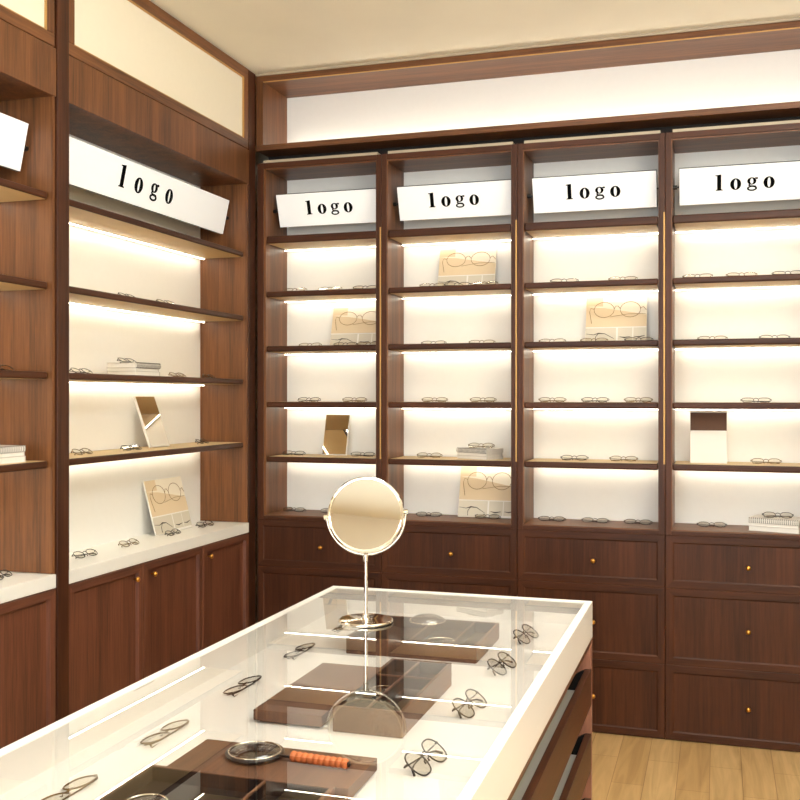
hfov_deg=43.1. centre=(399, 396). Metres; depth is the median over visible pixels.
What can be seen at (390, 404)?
shelf
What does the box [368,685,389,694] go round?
lens
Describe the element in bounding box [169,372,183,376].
eyeglasses
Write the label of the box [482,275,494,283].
photo
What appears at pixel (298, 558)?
display cabinet
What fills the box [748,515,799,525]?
notebook
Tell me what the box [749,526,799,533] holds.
magazine
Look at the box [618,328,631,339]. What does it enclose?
photo
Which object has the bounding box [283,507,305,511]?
eyeglasses
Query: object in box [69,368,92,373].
eyeglasses
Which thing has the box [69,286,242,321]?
shelf
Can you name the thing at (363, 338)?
photo
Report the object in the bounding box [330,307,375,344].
display card
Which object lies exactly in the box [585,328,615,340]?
photo
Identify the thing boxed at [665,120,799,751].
display cabinet
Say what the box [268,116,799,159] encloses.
trim
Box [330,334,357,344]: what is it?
photo
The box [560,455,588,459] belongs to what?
eyeglasses
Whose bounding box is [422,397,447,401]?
eyeglasses
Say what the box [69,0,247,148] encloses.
wall panel
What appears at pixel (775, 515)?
eyeglasses
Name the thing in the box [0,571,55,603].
countertop
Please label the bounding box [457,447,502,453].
notebook
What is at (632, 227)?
shelf
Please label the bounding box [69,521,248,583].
countertop
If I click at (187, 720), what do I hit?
eyeglasses
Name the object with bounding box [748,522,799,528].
magazine
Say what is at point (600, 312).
photo
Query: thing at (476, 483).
photo
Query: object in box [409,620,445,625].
lens
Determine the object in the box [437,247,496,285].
display card
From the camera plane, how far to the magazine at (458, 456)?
4.62 m
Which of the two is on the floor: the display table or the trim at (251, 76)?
the display table
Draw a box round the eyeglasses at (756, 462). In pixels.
[750,458,781,463]
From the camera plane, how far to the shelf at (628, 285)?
4.44 m
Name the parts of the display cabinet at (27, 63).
panel, door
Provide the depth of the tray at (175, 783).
1.74 m
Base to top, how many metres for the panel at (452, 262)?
0.129 m
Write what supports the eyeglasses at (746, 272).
on the display cabinet at (732, 591)
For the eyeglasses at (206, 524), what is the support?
on the countertop
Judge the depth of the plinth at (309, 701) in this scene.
2.22 m
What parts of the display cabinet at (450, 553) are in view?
panel, panel, drawer, drawer, trim, panel, panel, panel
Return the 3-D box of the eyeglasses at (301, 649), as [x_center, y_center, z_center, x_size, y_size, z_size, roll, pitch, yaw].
[-0.268,0.679,2.705,0.052,0.020,0.156,0,0,16]
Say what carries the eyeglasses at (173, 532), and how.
on the countertop
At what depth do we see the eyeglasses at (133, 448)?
4.07 m
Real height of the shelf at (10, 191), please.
0.024 m
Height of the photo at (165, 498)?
0.151 m
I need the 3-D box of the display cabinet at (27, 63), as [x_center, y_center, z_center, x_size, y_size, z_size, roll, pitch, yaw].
[-1.495,0.141,2.766,0.290,2.611,1.389,0,0,17]
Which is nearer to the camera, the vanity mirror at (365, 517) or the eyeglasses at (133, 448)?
the vanity mirror at (365, 517)
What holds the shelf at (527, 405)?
attached to the display cabinet at (616, 565)
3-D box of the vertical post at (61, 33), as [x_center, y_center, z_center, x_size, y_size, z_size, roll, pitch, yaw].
[-1.275,-0.047,3.460,0.294,2.994,0.063,0,0,17]
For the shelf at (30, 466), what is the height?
0.024 m
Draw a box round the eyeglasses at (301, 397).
[298,397,320,401]
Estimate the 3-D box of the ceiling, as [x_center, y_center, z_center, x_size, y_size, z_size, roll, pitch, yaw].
[-0.261,-1.596,1.549,3.775,0.100,7.000,0,0,17]
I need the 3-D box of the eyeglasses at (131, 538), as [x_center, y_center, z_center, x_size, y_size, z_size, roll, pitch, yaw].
[-1.080,0.582,4.041,0.034,0.025,0.126,0,0,19]
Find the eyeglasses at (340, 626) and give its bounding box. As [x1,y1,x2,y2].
[331,625,345,632]
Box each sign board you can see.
[0,112,28,171]
[69,136,228,233]
[273,188,375,226]
[393,179,510,220]
[527,170,657,213]
[673,160,799,205]
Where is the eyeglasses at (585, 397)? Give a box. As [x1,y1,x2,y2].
[581,397,608,401]
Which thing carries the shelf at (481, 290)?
attached to the display cabinet at (450, 553)
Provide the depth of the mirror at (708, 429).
4.35 m
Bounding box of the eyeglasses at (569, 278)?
[550,278,578,281]
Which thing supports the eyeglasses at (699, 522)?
on the display cabinet at (732, 591)
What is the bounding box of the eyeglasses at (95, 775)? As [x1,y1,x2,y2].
[41,774,97,799]
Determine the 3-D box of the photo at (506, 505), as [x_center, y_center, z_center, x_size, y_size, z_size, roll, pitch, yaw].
[0.507,0.518,4.680,0.058,0.064,0.019,0,0,17]
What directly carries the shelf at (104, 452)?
attached to the display cabinet at (142, 609)
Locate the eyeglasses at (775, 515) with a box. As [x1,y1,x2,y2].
[762,512,793,517]
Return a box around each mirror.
[133,396,169,447]
[322,414,350,455]
[324,477,407,627]
[690,411,726,462]
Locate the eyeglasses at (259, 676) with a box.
[223,675,261,696]
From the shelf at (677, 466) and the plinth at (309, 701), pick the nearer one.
the plinth at (309, 701)
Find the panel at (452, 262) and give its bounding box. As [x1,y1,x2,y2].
[438,249,495,275]
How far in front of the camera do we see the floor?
3.93 m
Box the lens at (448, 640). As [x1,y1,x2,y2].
[426,637,453,643]
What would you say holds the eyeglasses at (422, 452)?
on the display cabinet at (450, 553)
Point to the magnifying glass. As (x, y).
(249, 752)
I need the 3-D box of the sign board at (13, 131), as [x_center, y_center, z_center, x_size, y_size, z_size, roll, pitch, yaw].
[-1.456,-0.837,2.779,0.051,0.163,1.336,0,0,17]
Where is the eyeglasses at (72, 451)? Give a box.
[71,448,92,454]
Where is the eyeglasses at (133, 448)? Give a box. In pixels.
[120,445,141,450]
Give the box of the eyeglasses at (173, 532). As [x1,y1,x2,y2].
[165,529,180,535]
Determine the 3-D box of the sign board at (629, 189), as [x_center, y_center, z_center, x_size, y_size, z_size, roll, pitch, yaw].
[0.855,-0.904,4.469,0.593,0.155,0.068,0,0,17]
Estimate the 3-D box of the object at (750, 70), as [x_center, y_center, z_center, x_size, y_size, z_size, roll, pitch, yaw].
[0.871,-1.361,4.520,3.175,0.367,0.313,0,0,17]
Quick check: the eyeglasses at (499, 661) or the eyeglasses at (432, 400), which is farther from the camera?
the eyeglasses at (432, 400)
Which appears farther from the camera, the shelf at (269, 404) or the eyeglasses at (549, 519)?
the shelf at (269, 404)
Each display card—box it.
[143,476,191,535]
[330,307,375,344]
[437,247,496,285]
[458,466,510,518]
[585,296,646,340]
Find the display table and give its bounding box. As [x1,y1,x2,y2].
[0,586,591,799]
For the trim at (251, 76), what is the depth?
4.81 m
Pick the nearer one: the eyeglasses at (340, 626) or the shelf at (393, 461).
the eyeglasses at (340, 626)
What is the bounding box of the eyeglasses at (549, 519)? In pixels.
[538,516,565,520]
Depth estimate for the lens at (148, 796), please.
1.69 m
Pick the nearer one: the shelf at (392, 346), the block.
the block
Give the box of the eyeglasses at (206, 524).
[195,520,213,527]
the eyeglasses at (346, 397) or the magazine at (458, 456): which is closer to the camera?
the magazine at (458, 456)
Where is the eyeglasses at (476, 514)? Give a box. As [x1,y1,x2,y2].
[475,514,500,518]
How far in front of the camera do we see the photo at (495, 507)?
4.70 m
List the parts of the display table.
glass, drawer, drawer, drawer, drawer, panel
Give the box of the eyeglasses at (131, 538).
[118,538,138,546]
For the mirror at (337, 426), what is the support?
on the display cabinet at (298, 558)
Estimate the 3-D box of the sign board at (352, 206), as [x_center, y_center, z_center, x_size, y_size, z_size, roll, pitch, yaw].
[-0.333,-0.904,4.842,0.593,0.155,0.068,0,0,17]
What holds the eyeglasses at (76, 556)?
on the countertop
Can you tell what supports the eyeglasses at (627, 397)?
on the display cabinet at (616, 565)
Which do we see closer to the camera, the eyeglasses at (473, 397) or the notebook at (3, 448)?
the notebook at (3, 448)
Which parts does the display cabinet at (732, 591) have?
panel, frame, drawer, drawer, drawer, panel, panel, trim, panel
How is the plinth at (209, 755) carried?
on the display table
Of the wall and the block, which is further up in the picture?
the wall
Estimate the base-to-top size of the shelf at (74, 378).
0.024 m
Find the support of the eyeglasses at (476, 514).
on the display cabinet at (450, 553)
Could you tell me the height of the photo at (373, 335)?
0.051 m
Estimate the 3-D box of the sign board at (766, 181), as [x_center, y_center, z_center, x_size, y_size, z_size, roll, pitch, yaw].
[1.459,-0.904,4.280,0.593,0.155,0.068,0,0,17]
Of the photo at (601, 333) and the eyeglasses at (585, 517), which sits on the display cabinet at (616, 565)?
the eyeglasses at (585, 517)
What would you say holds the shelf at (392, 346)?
attached to the display cabinet at (450, 553)
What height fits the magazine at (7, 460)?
0.020 m
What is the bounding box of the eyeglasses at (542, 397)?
[538,397,565,401]
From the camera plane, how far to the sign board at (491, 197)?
4.65 m
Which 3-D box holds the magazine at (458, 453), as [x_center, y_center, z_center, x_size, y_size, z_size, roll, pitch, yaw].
[0.366,0.262,4.673,0.180,0.014,0.113,0,0,44]
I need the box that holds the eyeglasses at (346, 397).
[342,397,366,401]
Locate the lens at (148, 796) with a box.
[126,793,168,799]
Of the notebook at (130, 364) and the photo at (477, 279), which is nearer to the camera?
the notebook at (130, 364)
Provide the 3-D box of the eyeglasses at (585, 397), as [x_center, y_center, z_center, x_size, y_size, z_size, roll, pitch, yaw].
[0.871,0.013,4.528,0.126,0.025,0.034,0,0,22]
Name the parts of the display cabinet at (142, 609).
door, panel, door, panel, door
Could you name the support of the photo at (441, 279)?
attached to the display card at (477, 265)
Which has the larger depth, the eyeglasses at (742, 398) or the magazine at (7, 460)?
the eyeglasses at (742, 398)
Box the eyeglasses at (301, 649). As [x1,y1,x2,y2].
[283,643,314,659]
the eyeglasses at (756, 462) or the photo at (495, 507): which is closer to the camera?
the eyeglasses at (756, 462)
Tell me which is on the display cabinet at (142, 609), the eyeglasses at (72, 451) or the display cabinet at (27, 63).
the eyeglasses at (72, 451)
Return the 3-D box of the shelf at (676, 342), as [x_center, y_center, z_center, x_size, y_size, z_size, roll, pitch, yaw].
[1.462,-0.230,4.313,0.575,0.027,0.248,0,0,17]
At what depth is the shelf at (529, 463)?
4.44 m
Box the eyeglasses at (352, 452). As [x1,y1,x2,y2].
[351,452,374,456]
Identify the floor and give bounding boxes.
[592,732,799,799]
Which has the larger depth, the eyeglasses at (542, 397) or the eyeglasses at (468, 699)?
the eyeglasses at (542, 397)
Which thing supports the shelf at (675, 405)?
attached to the display cabinet at (732, 591)
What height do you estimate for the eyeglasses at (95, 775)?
0.020 m
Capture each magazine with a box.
[0,452,24,457]
[0,456,25,463]
[107,368,158,371]
[107,371,159,375]
[457,452,501,456]
[457,455,502,459]
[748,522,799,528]
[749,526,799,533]
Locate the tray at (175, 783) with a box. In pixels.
[97,764,334,799]
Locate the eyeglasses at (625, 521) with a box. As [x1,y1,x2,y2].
[624,519,652,524]
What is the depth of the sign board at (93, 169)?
4.08 m
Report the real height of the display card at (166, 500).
0.231 m
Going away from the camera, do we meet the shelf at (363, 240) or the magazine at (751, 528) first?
the magazine at (751, 528)
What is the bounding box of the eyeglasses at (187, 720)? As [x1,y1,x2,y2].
[140,719,188,747]
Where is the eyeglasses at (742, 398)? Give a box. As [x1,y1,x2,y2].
[740,398,771,401]
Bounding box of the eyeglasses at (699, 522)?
[697,522,726,526]
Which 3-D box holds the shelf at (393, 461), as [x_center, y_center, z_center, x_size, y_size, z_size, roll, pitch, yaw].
[0.255,0.297,4.692,0.574,0.027,0.248,0,0,17]
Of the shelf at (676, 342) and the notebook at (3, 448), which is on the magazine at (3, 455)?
the notebook at (3, 448)
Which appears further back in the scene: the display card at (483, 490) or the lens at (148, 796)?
the display card at (483, 490)
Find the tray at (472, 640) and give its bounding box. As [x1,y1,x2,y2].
[346,620,498,663]
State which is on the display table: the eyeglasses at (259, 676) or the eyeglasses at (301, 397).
the eyeglasses at (259, 676)
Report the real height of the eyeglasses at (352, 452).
0.023 m
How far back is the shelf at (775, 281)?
4.26 m
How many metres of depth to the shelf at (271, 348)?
4.81 m
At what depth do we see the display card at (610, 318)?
4.55 m
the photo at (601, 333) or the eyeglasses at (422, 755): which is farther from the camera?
the photo at (601, 333)
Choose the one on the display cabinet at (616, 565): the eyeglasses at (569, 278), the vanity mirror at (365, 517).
the eyeglasses at (569, 278)
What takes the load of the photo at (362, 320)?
attached to the display card at (357, 325)
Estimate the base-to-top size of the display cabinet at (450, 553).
2.576 m
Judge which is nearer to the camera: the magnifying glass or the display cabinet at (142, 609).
the magnifying glass
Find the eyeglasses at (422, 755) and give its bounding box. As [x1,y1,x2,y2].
[403,738,447,776]
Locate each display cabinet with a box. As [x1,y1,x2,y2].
[0,19,55,748]
[69,56,248,714]
[257,152,381,622]
[382,142,516,596]
[517,130,664,738]
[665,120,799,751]
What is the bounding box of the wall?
[255,96,267,623]
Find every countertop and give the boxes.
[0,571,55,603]
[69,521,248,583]
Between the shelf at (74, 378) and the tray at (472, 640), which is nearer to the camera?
the tray at (472, 640)
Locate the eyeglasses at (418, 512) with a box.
[416,512,441,516]
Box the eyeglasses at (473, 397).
[470,397,495,401]
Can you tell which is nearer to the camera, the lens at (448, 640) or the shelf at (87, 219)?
the lens at (448, 640)
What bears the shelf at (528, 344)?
attached to the display cabinet at (616, 565)
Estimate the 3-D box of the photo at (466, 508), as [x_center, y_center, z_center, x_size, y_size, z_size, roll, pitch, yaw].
[0.340,0.521,4.731,0.138,0.072,0.021,0,0,17]
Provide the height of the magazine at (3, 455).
0.014 m
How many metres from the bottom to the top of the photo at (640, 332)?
0.056 m
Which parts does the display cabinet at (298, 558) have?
panel, panel, drawer, drawer, panel, trim, panel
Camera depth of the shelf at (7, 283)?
3.31 m
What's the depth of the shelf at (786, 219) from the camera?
4.26 m
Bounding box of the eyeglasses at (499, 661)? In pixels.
[487,651,516,675]
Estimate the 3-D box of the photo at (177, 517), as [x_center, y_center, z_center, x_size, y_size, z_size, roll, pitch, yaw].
[-0.987,0.549,4.504,0.018,0.064,0.074,0,0,17]
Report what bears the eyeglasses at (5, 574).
on the countertop
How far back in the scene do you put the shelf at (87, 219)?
4.13 m
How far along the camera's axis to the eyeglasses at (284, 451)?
4.97 m
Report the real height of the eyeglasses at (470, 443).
0.025 m
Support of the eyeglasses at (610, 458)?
on the display cabinet at (616, 565)
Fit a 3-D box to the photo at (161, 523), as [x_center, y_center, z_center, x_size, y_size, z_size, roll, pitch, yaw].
[-1.022,0.553,4.387,0.020,0.072,0.156,0,0,17]
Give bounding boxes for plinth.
[168,739,376,799]
[253,663,379,727]
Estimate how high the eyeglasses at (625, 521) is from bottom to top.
0.023 m
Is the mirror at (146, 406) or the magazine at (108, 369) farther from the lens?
the mirror at (146, 406)
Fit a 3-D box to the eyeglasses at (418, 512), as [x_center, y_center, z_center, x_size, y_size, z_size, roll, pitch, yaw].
[0.135,0.554,4.770,0.126,0.023,0.036,0,0,11]
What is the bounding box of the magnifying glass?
[225,741,350,769]
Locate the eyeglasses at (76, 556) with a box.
[72,549,97,558]
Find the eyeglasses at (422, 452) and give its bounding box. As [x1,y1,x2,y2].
[417,452,442,457]
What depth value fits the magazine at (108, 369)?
3.97 m
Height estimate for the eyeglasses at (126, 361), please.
0.023 m
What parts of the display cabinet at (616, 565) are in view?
panel, panel, frame, drawer, drawer, panel, trim, panel, drawer, panel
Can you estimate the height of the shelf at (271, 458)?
0.027 m
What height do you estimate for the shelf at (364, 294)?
0.027 m
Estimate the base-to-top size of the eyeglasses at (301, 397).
0.025 m
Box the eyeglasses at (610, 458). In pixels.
[609,456,637,460]
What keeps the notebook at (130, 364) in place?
on the magazine at (108, 369)
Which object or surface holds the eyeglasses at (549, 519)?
on the display cabinet at (616, 565)
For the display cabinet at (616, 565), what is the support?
on the floor
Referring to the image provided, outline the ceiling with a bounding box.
[150,0,799,95]
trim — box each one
[0,0,54,46]
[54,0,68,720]
[200,70,254,626]
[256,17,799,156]
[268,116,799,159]
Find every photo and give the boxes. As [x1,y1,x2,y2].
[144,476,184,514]
[144,480,187,516]
[152,514,174,534]
[172,512,183,528]
[181,511,191,526]
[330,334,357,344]
[334,307,375,333]
[358,334,371,343]
[372,334,375,343]
[438,276,466,285]
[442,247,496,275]
[458,500,487,516]
[459,466,510,500]
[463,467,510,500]
[468,275,481,284]
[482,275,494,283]
[489,501,502,515]
[503,502,510,515]
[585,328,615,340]
[586,298,646,326]
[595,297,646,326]
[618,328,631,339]
[633,327,646,339]
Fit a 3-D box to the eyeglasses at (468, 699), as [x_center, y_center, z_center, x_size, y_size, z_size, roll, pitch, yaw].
[0.152,0.666,2.204,0.045,0.033,0.144,0,0,25]
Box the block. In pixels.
[333,658,451,738]
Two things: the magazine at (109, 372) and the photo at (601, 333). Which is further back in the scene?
the photo at (601, 333)
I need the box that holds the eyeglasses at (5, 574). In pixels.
[0,570,11,579]
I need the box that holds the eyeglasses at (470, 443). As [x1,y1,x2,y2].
[468,443,494,447]
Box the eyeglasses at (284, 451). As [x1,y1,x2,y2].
[282,451,305,454]
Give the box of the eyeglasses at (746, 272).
[726,272,756,275]
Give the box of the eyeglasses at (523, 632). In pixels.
[513,624,538,643]
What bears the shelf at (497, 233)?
attached to the display cabinet at (450, 553)
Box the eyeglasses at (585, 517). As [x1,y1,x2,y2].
[582,517,607,522]
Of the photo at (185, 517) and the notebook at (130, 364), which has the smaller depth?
the notebook at (130, 364)
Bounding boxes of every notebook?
[0,445,25,453]
[107,362,160,368]
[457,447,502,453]
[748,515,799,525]
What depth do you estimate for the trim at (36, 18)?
3.28 m
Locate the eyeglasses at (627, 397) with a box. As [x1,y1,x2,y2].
[624,397,652,401]
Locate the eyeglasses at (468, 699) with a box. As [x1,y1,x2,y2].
[452,689,486,718]
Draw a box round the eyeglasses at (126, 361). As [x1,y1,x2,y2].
[117,358,135,362]
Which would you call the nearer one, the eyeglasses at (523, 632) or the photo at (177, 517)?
the eyeglasses at (523, 632)
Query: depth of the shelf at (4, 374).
3.28 m
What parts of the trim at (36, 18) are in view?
frieze panel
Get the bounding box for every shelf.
[0,178,46,201]
[0,274,46,290]
[0,370,46,378]
[0,460,46,472]
[69,199,242,258]
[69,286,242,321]
[69,373,242,383]
[69,442,242,465]
[267,231,375,249]
[267,288,375,300]
[267,344,375,353]
[267,402,375,407]
[267,454,375,463]
[388,224,510,243]
[388,283,510,296]
[388,342,510,351]
[388,402,510,407]
[388,456,510,466]
[524,216,657,237]
[524,278,657,292]
[524,340,657,349]
[524,402,657,408]
[524,458,657,469]
[672,209,799,230]
[672,274,799,288]
[672,338,799,347]
[672,402,799,408]
[672,461,799,472]

